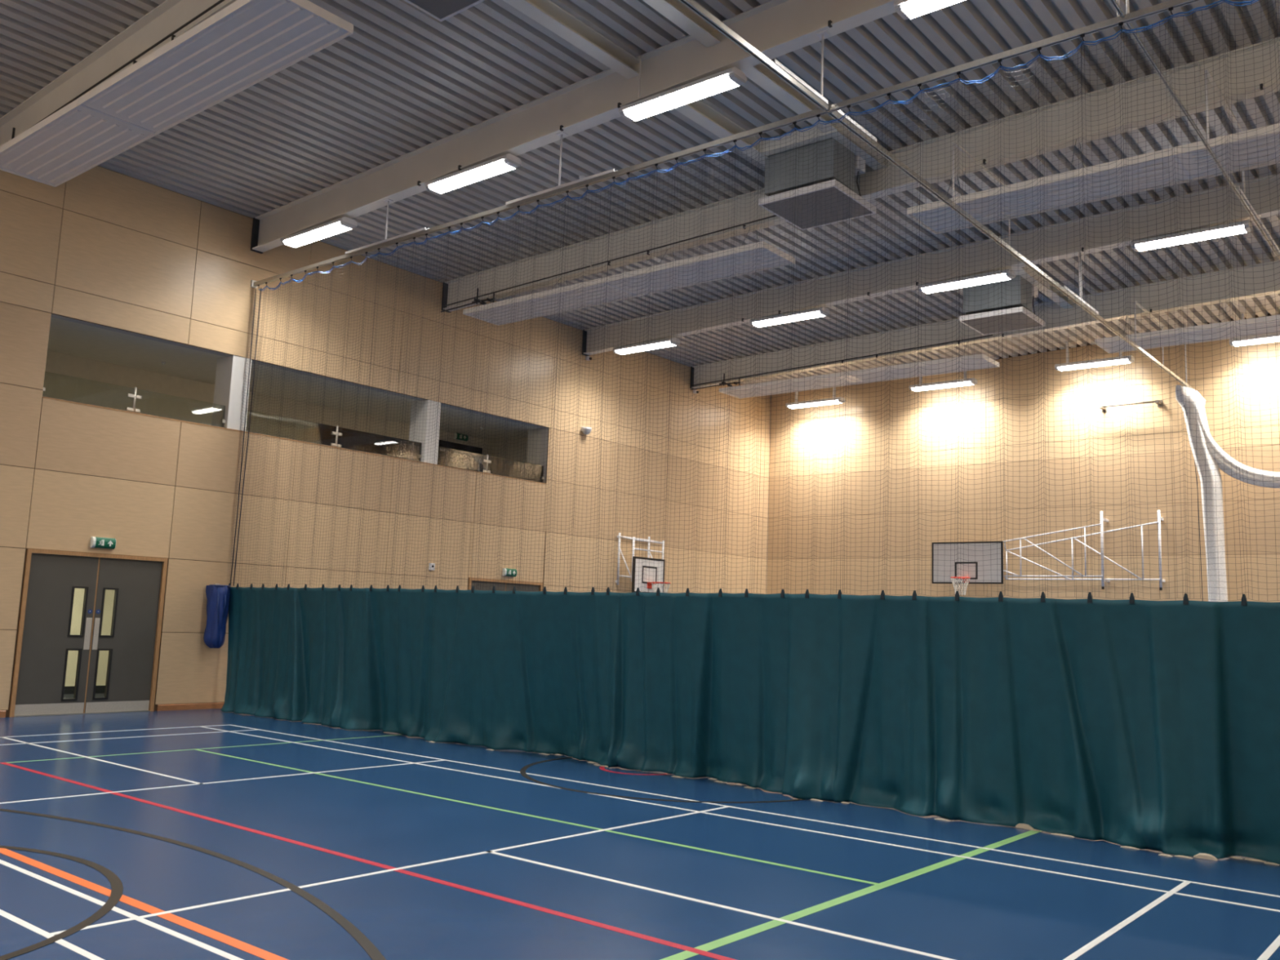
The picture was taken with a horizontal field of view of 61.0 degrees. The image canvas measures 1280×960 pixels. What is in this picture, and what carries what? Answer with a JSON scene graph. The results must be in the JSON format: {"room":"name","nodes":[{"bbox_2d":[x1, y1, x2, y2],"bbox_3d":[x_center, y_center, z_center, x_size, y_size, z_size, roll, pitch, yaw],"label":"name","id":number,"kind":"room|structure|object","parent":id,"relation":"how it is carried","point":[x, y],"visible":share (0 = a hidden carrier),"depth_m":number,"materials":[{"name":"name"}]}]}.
{"room":"sports hall","nodes":[
{"label":"sports hall","id":0,"kind":"room"},
{"bbox_2d":[64,588,115,686],"bbox_3d":[-9.272,2.381,18.637,3.658,2.800,6.100,-4,-10,39],"label":"wall","id":1,"kind":"structure","parent":0,"point":[78,597],"depth_m":20.10,"materials":[{"name":"beige paint"}]},
{"bbox_2d":[63,685,105,693],"bbox_3d":[-10.653,3.793,19.550,0.015,0.140,5.900,-4,-10,39],"label":"baseboard","id":2,"kind":"structure","parent":1,"relation":"attached to","point":[99,689],"depth_m":19.89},
{"bbox_2d":[42,350,542,482],"bbox_3d":[-6.697,-0.783,21.201,2.558,2.020,12.700,-4,-10,39],"label":"wall","id":3,"kind":"structure","parent":0,"point":[57,386],"depth_m":20.73,"materials":[{"name":"paint"}]},
{"bbox_2d":[42,396,546,484],"bbox_3d":[-5.586,-0.565,20.347,0.241,0.022,10.750,-4,-10,39],"label":"trim","id":4,"kind":"structure","parent":3,"relation":"attached to","point":[42,397],"depth_m":18.90,"materials":[{"name":"brown wood"}]},
{"bbox_2d":[42,371,225,426],"bbox_3d":[-8.016,-1.261,17.399,0.044,0.423,2.956,-4,-10,39],"label":"glass balustrade","id":5,"kind":"object","parent":4,"relation":"on","point":[134,396],"visible":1,"depth_m":17.32,"materials":[{"name":"clear glass"}]},
{"bbox_2d":[246,409,422,461],"bbox_3d":[-5.617,-0.794,20.305,0.044,0.423,3.901,-4,-10,39],"label":"glass balustrade","id":6,"kind":"object","parent":4,"relation":"on","point":[344,441],"visible":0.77,"depth_m":20.75,"materials":[{"name":"clear glass"}]},
{"bbox_2d":[437,445,543,482],"bbox_3d":[-3.165,-0.317,23.277,0.044,0.423,3.136,-4,-10,39],"label":"glass balustrade","id":7,"kind":"object","parent":4,"relation":"on","point":[513,473],"visible":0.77,"depth_m":23.21,"materials":[{"name":"clear glass"}]},
{"bbox_2d":[438,440,482,471],"bbox_3d":[-4.463,0.001,25.698,0.058,1.790,1.800,-4,-10,39],"label":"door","id":8,"kind":"structure","parent":3,"relation":"in","point":[442,443],"depth_m":25.92,"materials":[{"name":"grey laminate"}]},
{"bbox_2d":[47,316,540,441],"bbox_3d":[-6.628,-1.827,21.376,2.558,0.100,12.600,-4,-10,39],"label":"ceiling","id":9,"kind":"structure","parent":0,"point":[65,337],"depth_m":20.30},
{"bbox_2d":[453,432,468,441],"bbox_3d":[-4.260,-1.024,25.825,0.088,0.153,0.400,-4,-10,39],"label":"exit sign","id":10,"kind":"object","parent":9,"relation":"hanging from","point":[456,436],"visible":0.82,"depth_m":25.77,"materials":[{"name":"green plastic"}]},
{"bbox_2d":[0,165,770,717],"bbox_3d":[-6.987,-0.866,18.644,0.220,9.400,34.000,-4,-10,39],"label":"wall","id":11,"kind":"structure","parent":0,"point":[102,247],"depth_m":19.35,"materials":[{"name":"paint"}]},
{"bbox_2d":[8,548,167,717],"bbox_3d":[-8.385,2.336,16.579,0.190,2.420,2.116,-4,-10,39],"label":"door","id":12,"kind":"structure","parent":11,"relation":"in","point":[45,641],"depth_m":16.50,"materials":[{"name":"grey wood"}]},
{"bbox_2d":[89,536,115,549],"bbox_3d":[-8.248,0.968,16.693,0.088,0.167,0.350,-4,-10,39],"label":"exit sign","id":13,"kind":"object","parent":11,"relation":"attached to","point":[95,542],"visible":1,"depth_m":16.66,"materials":[{"name":"green plastic"}]},
{"bbox_2d":[0,702,224,717],"bbox_3d":[-7.122,3.723,17.889,0.024,0.100,33.800,-4,-10,39],"label":"baseboard","id":14,"kind":"structure","parent":11,"relation":"attached to","point":[220,704],"depth_m":17.59,"materials":[{"name":"brown wood"}]},
{"bbox_2d":[203,583,231,648],"bbox_3d":[-7.002,2.241,17.944,0.362,1.060,0.361,3,-7,-4],"label":"bag","id":15,"kind":"object","parent":11,"relation":"hanging from","point":[218,596],"visible":1,"depth_m":17.83,"materials":[{"name":"blue fabric"}]},
{"bbox_2d":[428,563,435,570],"bbox_3d":[-4.152,1.733,21.681,0.060,0.140,0.130,-4,-10,39],"label":"sign","id":16,"kind":"object","parent":11,"relation":"attached to","point":[431,565],"visible":0.91,"depth_m":21.65,"materials":[{"name":"white plastic"}]},
{"bbox_2d":[467,577,542,591],"bbox_3d":[-2.945,3.374,23.172,0.190,2.460,2.156,-4,-10,39],"label":"door","id":17,"kind":"structure","parent":11,"relation":"in","point":[486,582],"depth_m":23.21,"materials":[{"name":"brown wood"}]},
{"bbox_2d":[502,568,517,577],"bbox_3d":[-2.792,1.985,23.308,0.088,0.167,0.350,-4,-10,39],"label":"exit sign","id":18,"kind":"object","parent":11,"relation":"attached to","point":[508,571],"visible":0.99,"depth_m":23.26,"materials":[{"name":"green plastic"}]},
{"bbox_2d":[581,426,591,434],"bbox_3d":[-1.247,-1.151,25.372,0.230,0.180,0.230,-4,-10,39],"label":"dome camera","id":19,"kind":"object","parent":11,"relation":"attached to","point":[584,430],"visible":0.89,"depth_m":25.29,"materials":[{"name":"white plastic"}]},
{"bbox_2d":[582,426,591,431],"bbox_3d":[-1.246,-1.188,25.376,0.230,0.065,0.230,-4,-10,39],"label":"hood","id":20,"kind":"object","parent":19,"relation":"attached to","point":[584,428],"depth_m":25.28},
{"bbox_2d":[615,533,671,592],"bbox_3d":[0.249,2.103,26.186,1.157,1.592,1.204,-4,-10,39],"label":"goal","id":21,"kind":"object","parent":11,"relation":"attached to","point":[637,570],"visible":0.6,"depth_m":26.07,"materials":[{"name":"white metal"}]},
{"bbox_2d":[0,693,1279,959],"bbox_3d":[-1.537,3.453,13.323,22.020,0.153,33.840,-4,-10,39],"label":"floor","id":22,"kind":"structure","parent":0,"point":[213,833],"depth_m":7.48,"materials":[{"name":"blue plastic"}]},
{"bbox_2d":[0,0,1279,385],"bbox_3d":[0.229,-5.463,13.296,18.240,0.724,34.000,-4,-10,39],"label":"ceiling","id":23,"kind":"structure","parent":0,"point":[406,80],"depth_m":15.57,"materials":[{"name":"white metal"}]},
{"bbox_2d":[0,0,236,146],"bbox_3d":[-2.368,-5.547,10.104,18.210,1.066,0.225,-4,-10,39],"label":"roof beam","id":24,"kind":"structure","parent":23,"relation":"attached to","point":[169,15],"depth_m":13.50,"materials":[{"name":"grey paint"}]},
{"bbox_2d":[7,0,224,142],"bbox_3d":[-6.317,-4.788,13.064,8.161,0.537,0.120,-4,-10,39],"label":"pipe","id":25,"kind":"object","parent":24,"relation":"attached to","point":[220,1],"visible":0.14,"depth_m":12.78,"materials":[{"name":"metal"}]},
{"bbox_2d":[0,0,353,186],"bbox_3d":[-5.892,-4.690,12.880,6.944,0.588,0.954,-4,-10,39],"label":"heater","id":26,"kind":"object","parent":24,"relation":"hanging from","point":[245,43],"visible":1,"depth_m":12.27,"materials":[{"name":"white metal"}]},
{"bbox_2d":[502,0,639,79],"bbox_3d":[-1.409,-5.438,12.090,0.200,0.196,4.230,-4,-10,39],"label":"joist","id":27,"kind":"object","parent":24,"relation":"attached to","point":[546,13],"visible":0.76,"depth_m":12.89,"materials":[{"name":"grey paint"}]},
{"bbox_2d":[642,0,720,47],"bbox_3d":[-0.456,-5.536,11.319,0.200,0.196,4.230,-4,-10,39],"label":"joist","id":28,"kind":"object","parent":24,"relation":"attached to","point":[674,11],"visible":0.87,"depth_m":12.52,"materials":[{"name":"grey paint"}]},
{"bbox_2d":[404,0,484,22],"bbox_3d":[-1.954,-5.232,10.436,1.260,0.747,1.240,-4,-10,39],"label":"ventilator","id":29,"kind":"object","parent":28,"relation":"attached to","point":[440,10],"visible":1,"depth_m":10.98,"materials":[{"name":"metal"}]},
{"bbox_2d":[250,0,896,253],"bbox_3d":[0.329,-5.022,13.372,18.210,1.066,0.225,-4,-10,39],"label":"roof beam","id":30,"kind":"structure","parent":23,"relation":"attached to","point":[775,28],"depth_m":14.35,"materials":[{"name":"grey paint"}]},
{"bbox_2d":[280,216,357,248],"bbox_3d":[-5.299,-4.080,17.871,1.720,0.165,0.300,-4,-10,39],"label":"light","id":31,"kind":"object","parent":30,"relation":"attached to","point":[344,224],"visible":1,"depth_m":17.71,"materials":[{"name":"white plastic"}]},
{"bbox_2d":[424,153,522,193],"bbox_3d":[-2.401,-4.380,15.528,1.720,0.165,0.300,-4,-10,39],"label":"light","id":32,"kind":"object","parent":30,"relation":"attached to","point":[508,162],"visible":1,"depth_m":15.38,"materials":[{"name":"white plastic"}]},
{"bbox_2d":[635,56,641,97],"bbox_3d":[-0.022,-5.016,13.497,0.076,0.551,0.021,-4,-10,39],"label":"conduit","id":33,"kind":"object","parent":30,"relation":"attached to","point":[638,57],"visible":1,"depth_m":13.47,"materials":[{"name":"grey metal"}]},
{"bbox_2d":[618,66,746,121],"bbox_3d":[0.496,-4.679,13.185,1.720,0.165,0.300,-4,-10,39],"label":"light","id":34,"kind":"object","parent":30,"relation":"attached to","point":[731,77],"visible":1,"depth_m":13.06,"materials":[{"name":"white plastic"}]},
{"bbox_2d":[674,99,768,165],"bbox_3d":[1.304,-4.910,15.377,0.200,0.196,4.280,-4,-10,39],"label":"joist","id":35,"kind":"object","parent":30,"relation":"attached to","point":[698,111],"visible":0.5,"depth_m":15.09,"materials":[{"name":"grey paint"}]},
{"bbox_2d":[250,0,1201,288],"bbox_3d":[0.310,-4.413,13.296,18.210,1.127,0.100,-4,-10,39],"label":"track","id":36,"kind":"object","parent":30,"relation":"hanging from","point":[1162,7],"visible":0.98,"depth_m":12.37,"materials":[{"name":"metal"}]},
{"bbox_2d":[220,0,1279,865],"bbox_3d":[-0.032,-0.277,12.910,18.531,7.243,0.644,-4,-10,39],"label":"curtain","id":37,"kind":"object","parent":36,"relation":"hanging from","point":[1131,723],"visible":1,"depth_m":10.94,"materials":[{"name":"teal fabric"}]},
{"bbox_2d":[742,63,886,170],"bbox_3d":[2.257,-5.008,14.606,0.200,0.196,4.280,-4,-10,39],"label":"joist","id":38,"kind":"object","parent":30,"relation":"attached to","point":[760,74],"visible":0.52,"depth_m":14.18,"materials":[{"name":"grey paint"}]},
{"bbox_2d":[893,0,964,19],"bbox_3d":[3.394,-4.979,10.842,1.720,0.165,0.300,-4,-10,39],"label":"light","id":39,"kind":"object","parent":30,"relation":"attached to","point":[906,9],"visible":1,"depth_m":11.20,"materials":[{"name":"white plastic"}]},
{"bbox_2d":[578,174,586,178],"bbox_3d":[-0.905,-4.760,17.124,0.120,0.060,0.117,-4,-10,39],"label":"smoke detector","id":40,"kind":"object","parent":23,"relation":"attached to","point":[580,176],"visible":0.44,"depth_m":17.08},
{"bbox_2d":[785,386,844,408],"bbox_3d":[4.877,-2.410,30.227,1.720,0.685,0.300,-4,-10,39],"label":"light","id":41,"kind":"object","parent":23,"relation":"hanging from","point":[797,404],"visible":0.74,"depth_m":30.05,"materials":[{"name":"white plastic"}]},
{"bbox_2d":[788,400,840,408],"bbox_3d":[4.865,-2.096,30.186,1.580,0.050,0.270,-4,-10,39],"label":"diffuser","id":42,"kind":"object","parent":41,"relation":"attached to","point":[798,404],"depth_m":30.14,"materials":[{"name":"white plastic"}]},
{"bbox_2d":[752,120,883,230],"bbox_3d":[2.598,-4.439,15.951,1.430,0.931,1.390,-4,-10,39],"label":"ventilator","id":43,"kind":"object","parent":23,"relation":"attached to","point":[810,213],"visible":0.88,"depth_m":15.61,"materials":[{"name":"metal"}]},
{"bbox_2d":[441,36,1279,312],"bbox_3d":[3.058,-4.492,16.679,18.210,1.066,0.225,-4,-10,39],"label":"roof beam","id":44,"kind":"structure","parent":23,"relation":"attached to","point":[1180,91],"depth_m":15.40,"materials":[{"name":"grey metal"}]},
{"bbox_2d":[589,238,592,267],"bbox_3d":[-0.897,-4.120,19.706,0.076,0.561,0.021,-4,-10,39],"label":"conduit","id":45,"kind":"object","parent":44,"relation":"attached to","point":[589,238],"visible":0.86,"depth_m":19.69,"materials":[{"name":"grey metal"}]},
{"bbox_2d":[440,214,777,312],"bbox_3d":[-0.891,-3.733,19.639,8.161,0.537,0.120,-4,-10,39],"label":"pipe","id":46,"kind":"object","parent":44,"relation":"attached to","point":[482,302],"visible":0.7,"depth_m":20.00,"materials":[{"name":"metal"}]},
{"bbox_2d":[462,226,795,325],"bbox_3d":[-0.465,-3.649,19.457,6.944,0.558,0.954,-4,-10,39],"label":"heater","id":47,"kind":"object","parent":44,"relation":"hanging from","point":[742,264],"visible":0.91,"depth_m":19.02,"materials":[{"name":"white metal"}]},
{"bbox_2d":[906,123,1279,234],"bbox_3d":[6.772,-4.277,13.585,6.924,0.800,0.954,-4,-10,39],"label":"heater","id":48,"kind":"object","parent":44,"relation":"hanging from","point":[1188,165],"visible":0.87,"depth_m":14.02,"materials":[{"name":"white metal"}]},
{"bbox_2d":[1193,61,1201,99],"bbox_3d":[6.888,-4.939,13.413,0.076,0.511,0.021,-4,-10,39],"label":"conduit","id":49,"kind":"object","parent":44,"relation":"attached to","point":[1194,62],"visible":1,"depth_m":13.39,"materials":[{"name":"grey metal"}]},
{"bbox_2d":[582,173,1279,355],"bbox_3d":[5.762,-3.966,19.955,18.210,1.066,0.225,-4,-10,39],"label":"roof beam","id":50,"kind":"structure","parent":23,"relation":"attached to","point":[931,264],"depth_m":19.85,"materials":[{"name":"grey metal"}]},
{"bbox_2d":[612,337,680,355],"bbox_3d":[0.134,-3.023,24.454,1.720,0.165,0.300,-4,-10,39],"label":"light","id":51,"kind":"object","parent":50,"relation":"attached to","point":[677,341],"visible":0.93,"depth_m":24.32,"materials":[{"name":"white plastic"}]},
{"bbox_2d":[615,341,675,354],"bbox_3d":[0.132,-2.966,24.446,1.580,0.050,0.270,-4,-10,39],"label":"diffuser","id":52,"kind":"object","parent":51,"relation":"attached to","point":[623,349],"depth_m":24.39,"materials":[{"name":"white plastic"}]},
{"bbox_2d":[749,306,830,327],"bbox_3d":[3.031,-3.323,22.111,1.720,0.165,0.300,-4,-10,39],"label":"light","id":53,"kind":"object","parent":50,"relation":"attached to","point":[765,320],"visible":0.89,"depth_m":22.00,"materials":[{"name":"white plastic"}]},
{"bbox_2d":[678,0,1195,390],"bbox_3d":[2.013,-4.720,11.822,0.068,1.436,33.180,-4,-10,39],"label":"track","id":54,"kind":"object","parent":50,"relation":"hanging from","point":[778,68],"visible":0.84,"depth_m":13.17,"materials":[{"name":"metal"}]},
{"bbox_2d":[1175,384,1279,601],"bbox_3d":[13.080,1.454,22.510,3.442,7.202,0.870,-4,-10,39],"label":"net","id":55,"kind":"object","parent":54,"relation":"hanging from","point":[1211,532],"visible":0.7,"depth_m":23.49,"materials":[{"name":"white fabric"}]},
{"bbox_2d":[917,268,1015,293],"bbox_3d":[5.929,-3.623,19.768,1.720,0.165,0.300,-4,-10,39],"label":"light","id":56,"kind":"object","parent":50,"relation":"attached to","point":[929,288],"visible":0.88,"depth_m":19.63,"materials":[{"name":"white plastic"}]},
{"bbox_2d":[1012,267,1074,309],"bbox_3d":[7.674,-3.955,21.170,0.200,0.196,4.230,-4,-10,39],"label":"joist","id":57,"kind":"object","parent":50,"relation":"attached to","point":[1053,292],"visible":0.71,"depth_m":22.19,"materials":[{"name":"grey paint"}]},
{"bbox_2d":[1130,219,1252,251],"bbox_3d":[8.826,-3.922,17.425,1.720,0.165,0.300,-4,-10,39],"label":"light","id":58,"kind":"object","parent":50,"relation":"attached to","point":[1194,235],"visible":0.88,"depth_m":17.32,"materials":[{"name":"white plastic"}]},
{"bbox_2d":[1110,0,1279,260],"bbox_3d":[4.377,-4.938,9.906,0.068,1.488,33.180,-4,-10,39],"label":"track","id":59,"kind":"object","parent":50,"relation":"hanging from","point":[1114,2],"visible":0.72,"depth_m":12.57,"materials":[{"name":"metal"}]},
{"bbox_2d":[908,371,977,391],"bbox_3d":[7.774,-2.710,27.884,1.720,0.685,0.300,-4,-10,39],"label":"light","id":60,"kind":"object","parent":23,"relation":"attached to","point":[971,381],"visible":0.81,"depth_m":27.72,"materials":[{"name":"white plastic"}]},
{"bbox_2d":[911,381,973,391],"bbox_3d":[7.763,-2.395,27.843,1.580,0.050,0.270,-4,-10,39],"label":"diffuser","id":61,"kind":"object","parent":60,"relation":"attached to","point":[947,384],"depth_m":27.80,"materials":[{"name":"white plastic"}]},
{"bbox_2d":[689,260,1279,390],"bbox_3d":[8.459,-3.441,23.223,18.210,1.066,0.225,-4,-10,39],"label":"roof beam","id":62,"kind":"structure","parent":23,"relation":"attached to","point":[933,335],"depth_m":23.22,"materials":[{"name":"grey metal"}]},
{"bbox_2d":[689,334,992,390],"bbox_3d":[4.510,-2.682,26.183,8.161,0.537,0.120,-4,-10,39],"label":"pipe","id":63,"kind":"object","parent":62,"relation":"attached to","point":[723,380],"visible":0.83,"depth_m":26.66,"materials":[{"name":"metal"}]},
{"bbox_2d":[719,342,999,398],"bbox_3d":[5.007,-2.629,25.948,6.924,0.511,0.954,-4,-10,39],"label":"heater","id":64,"kind":"object","parent":62,"relation":"hanging from","point":[971,362],"visible":0.87,"depth_m":25.54,"materials":[{"name":"white metal"}]},
{"bbox_2d":[1094,300,1279,353],"bbox_3d":[12.174,-3.251,20.133,6.924,0.750,0.954,-4,-10,39],"label":"heater","id":65,"kind":"object","parent":62,"relation":"hanging from","point":[1199,332],"visible":0.88,"depth_m":21.09,"materials":[{"name":"white metal"}]},
{"bbox_2d":[960,266,1049,334],"bbox_3d":[7.147,-3.554,21.462,1.430,0.931,1.390,-4,-10,39],"label":"ventilator","id":66,"kind":"object","parent":23,"relation":"attached to","point":[1015,311],"visible":0.81,"depth_m":21.11,"materials":[{"name":"metal"}]},
{"bbox_2d":[1054,341,1134,371],"bbox_3d":[10.671,-3.010,25.541,1.720,0.685,0.300,-4,-10,39],"label":"light","id":67,"kind":"object","parent":23,"relation":"hanging from","point":[1123,359],"visible":0.76,"depth_m":25.46,"materials":[{"name":"white plastic"}]},
{"bbox_2d":[1057,359,1130,371],"bbox_3d":[10.660,-2.695,25.500,1.580,0.050,0.270,-4,-10,39],"label":"diffuser","id":68,"kind":"object","parent":67,"relation":"attached to","point":[1063,366],"depth_m":25.47,"materials":[{"name":"white plastic"}]},
{"bbox_2d":[1229,313,1279,346],"bbox_3d":[13.569,-3.309,23.198,1.720,0.685,0.300,-4,-10,39],"label":"light","id":69,"kind":"object","parent":23,"relation":"hanging from","point":[1261,338],"visible":0.78,"depth_m":23.32,"materials":[{"name":"white plastic"}]},
{"bbox_2d":[1232,336,1279,346],"bbox_3d":[13.557,-2.995,23.157,1.580,0.050,0.270,-4,-10,39],"label":"diffuser","id":70,"kind":"object","parent":69,"relation":"attached to","point":[1252,339],"depth_m":23.32,"materials":[{"name":"white plastic"}]},
{"bbox_2d":[766,311,1279,602],"bbox_3d":[10.898,0.705,25.711,18.440,9.400,0.200,-4,-10,39],"label":"wall","id":71,"kind":"structure","parent":0,"point":[1077,514],"depth_m":26.66,"materials":[{"name":"paint"}]},
{"bbox_2d":[931,510,1164,595],"bbox_3d":[9.505,1.776,25.831,5.347,1.992,0.789,-2,-9,31],"label":"goal","id":72,"kind":"object","parent":71,"relation":"attached to","point":[939,555],"visible":0.87,"depth_m":26.53,"materials":[{"name":"white metal"}]},
{"bbox_2d":[1098,400,1162,412],"bbox_3d":[11.437,-1.748,25.332,1.340,0.160,0.302,-4,-10,39],"label":"wall bar","id":73,"kind":"object","parent":71,"relation":"attached to","point":[1159,403],"visible":0.88,"depth_m":25.16,"materials":[{"name":"grey metal"}]},
{"bbox_3d":[-6.705,0.323,21.095,2.558,0.200,12.600,-4,-10,39],"label":"floor","id":74,"kind":"structure","parent":0,"visible":0},
{"bbox_2d":[211,355,251,431],"bbox_3d":[-7.102,-1.113,18.788,0.528,2.020,0.355,-4,-10,39],"label":"column","id":75,"kind":"structure","parent":74,"relation":"on","point":[229,384],"depth_m":18.68,"materials":[{"name":"white paint"}]},
{"bbox_2d":[407,400,440,464],"bbox_3d":[-4.406,-0.589,22.055,0.528,2.020,0.350,-4,-10,39],"label":"column","id":76,"kind":"structure","parent":74,"relation":"on","point":[423,437],"depth_m":21.95,"materials":[{"name":"white paint"}]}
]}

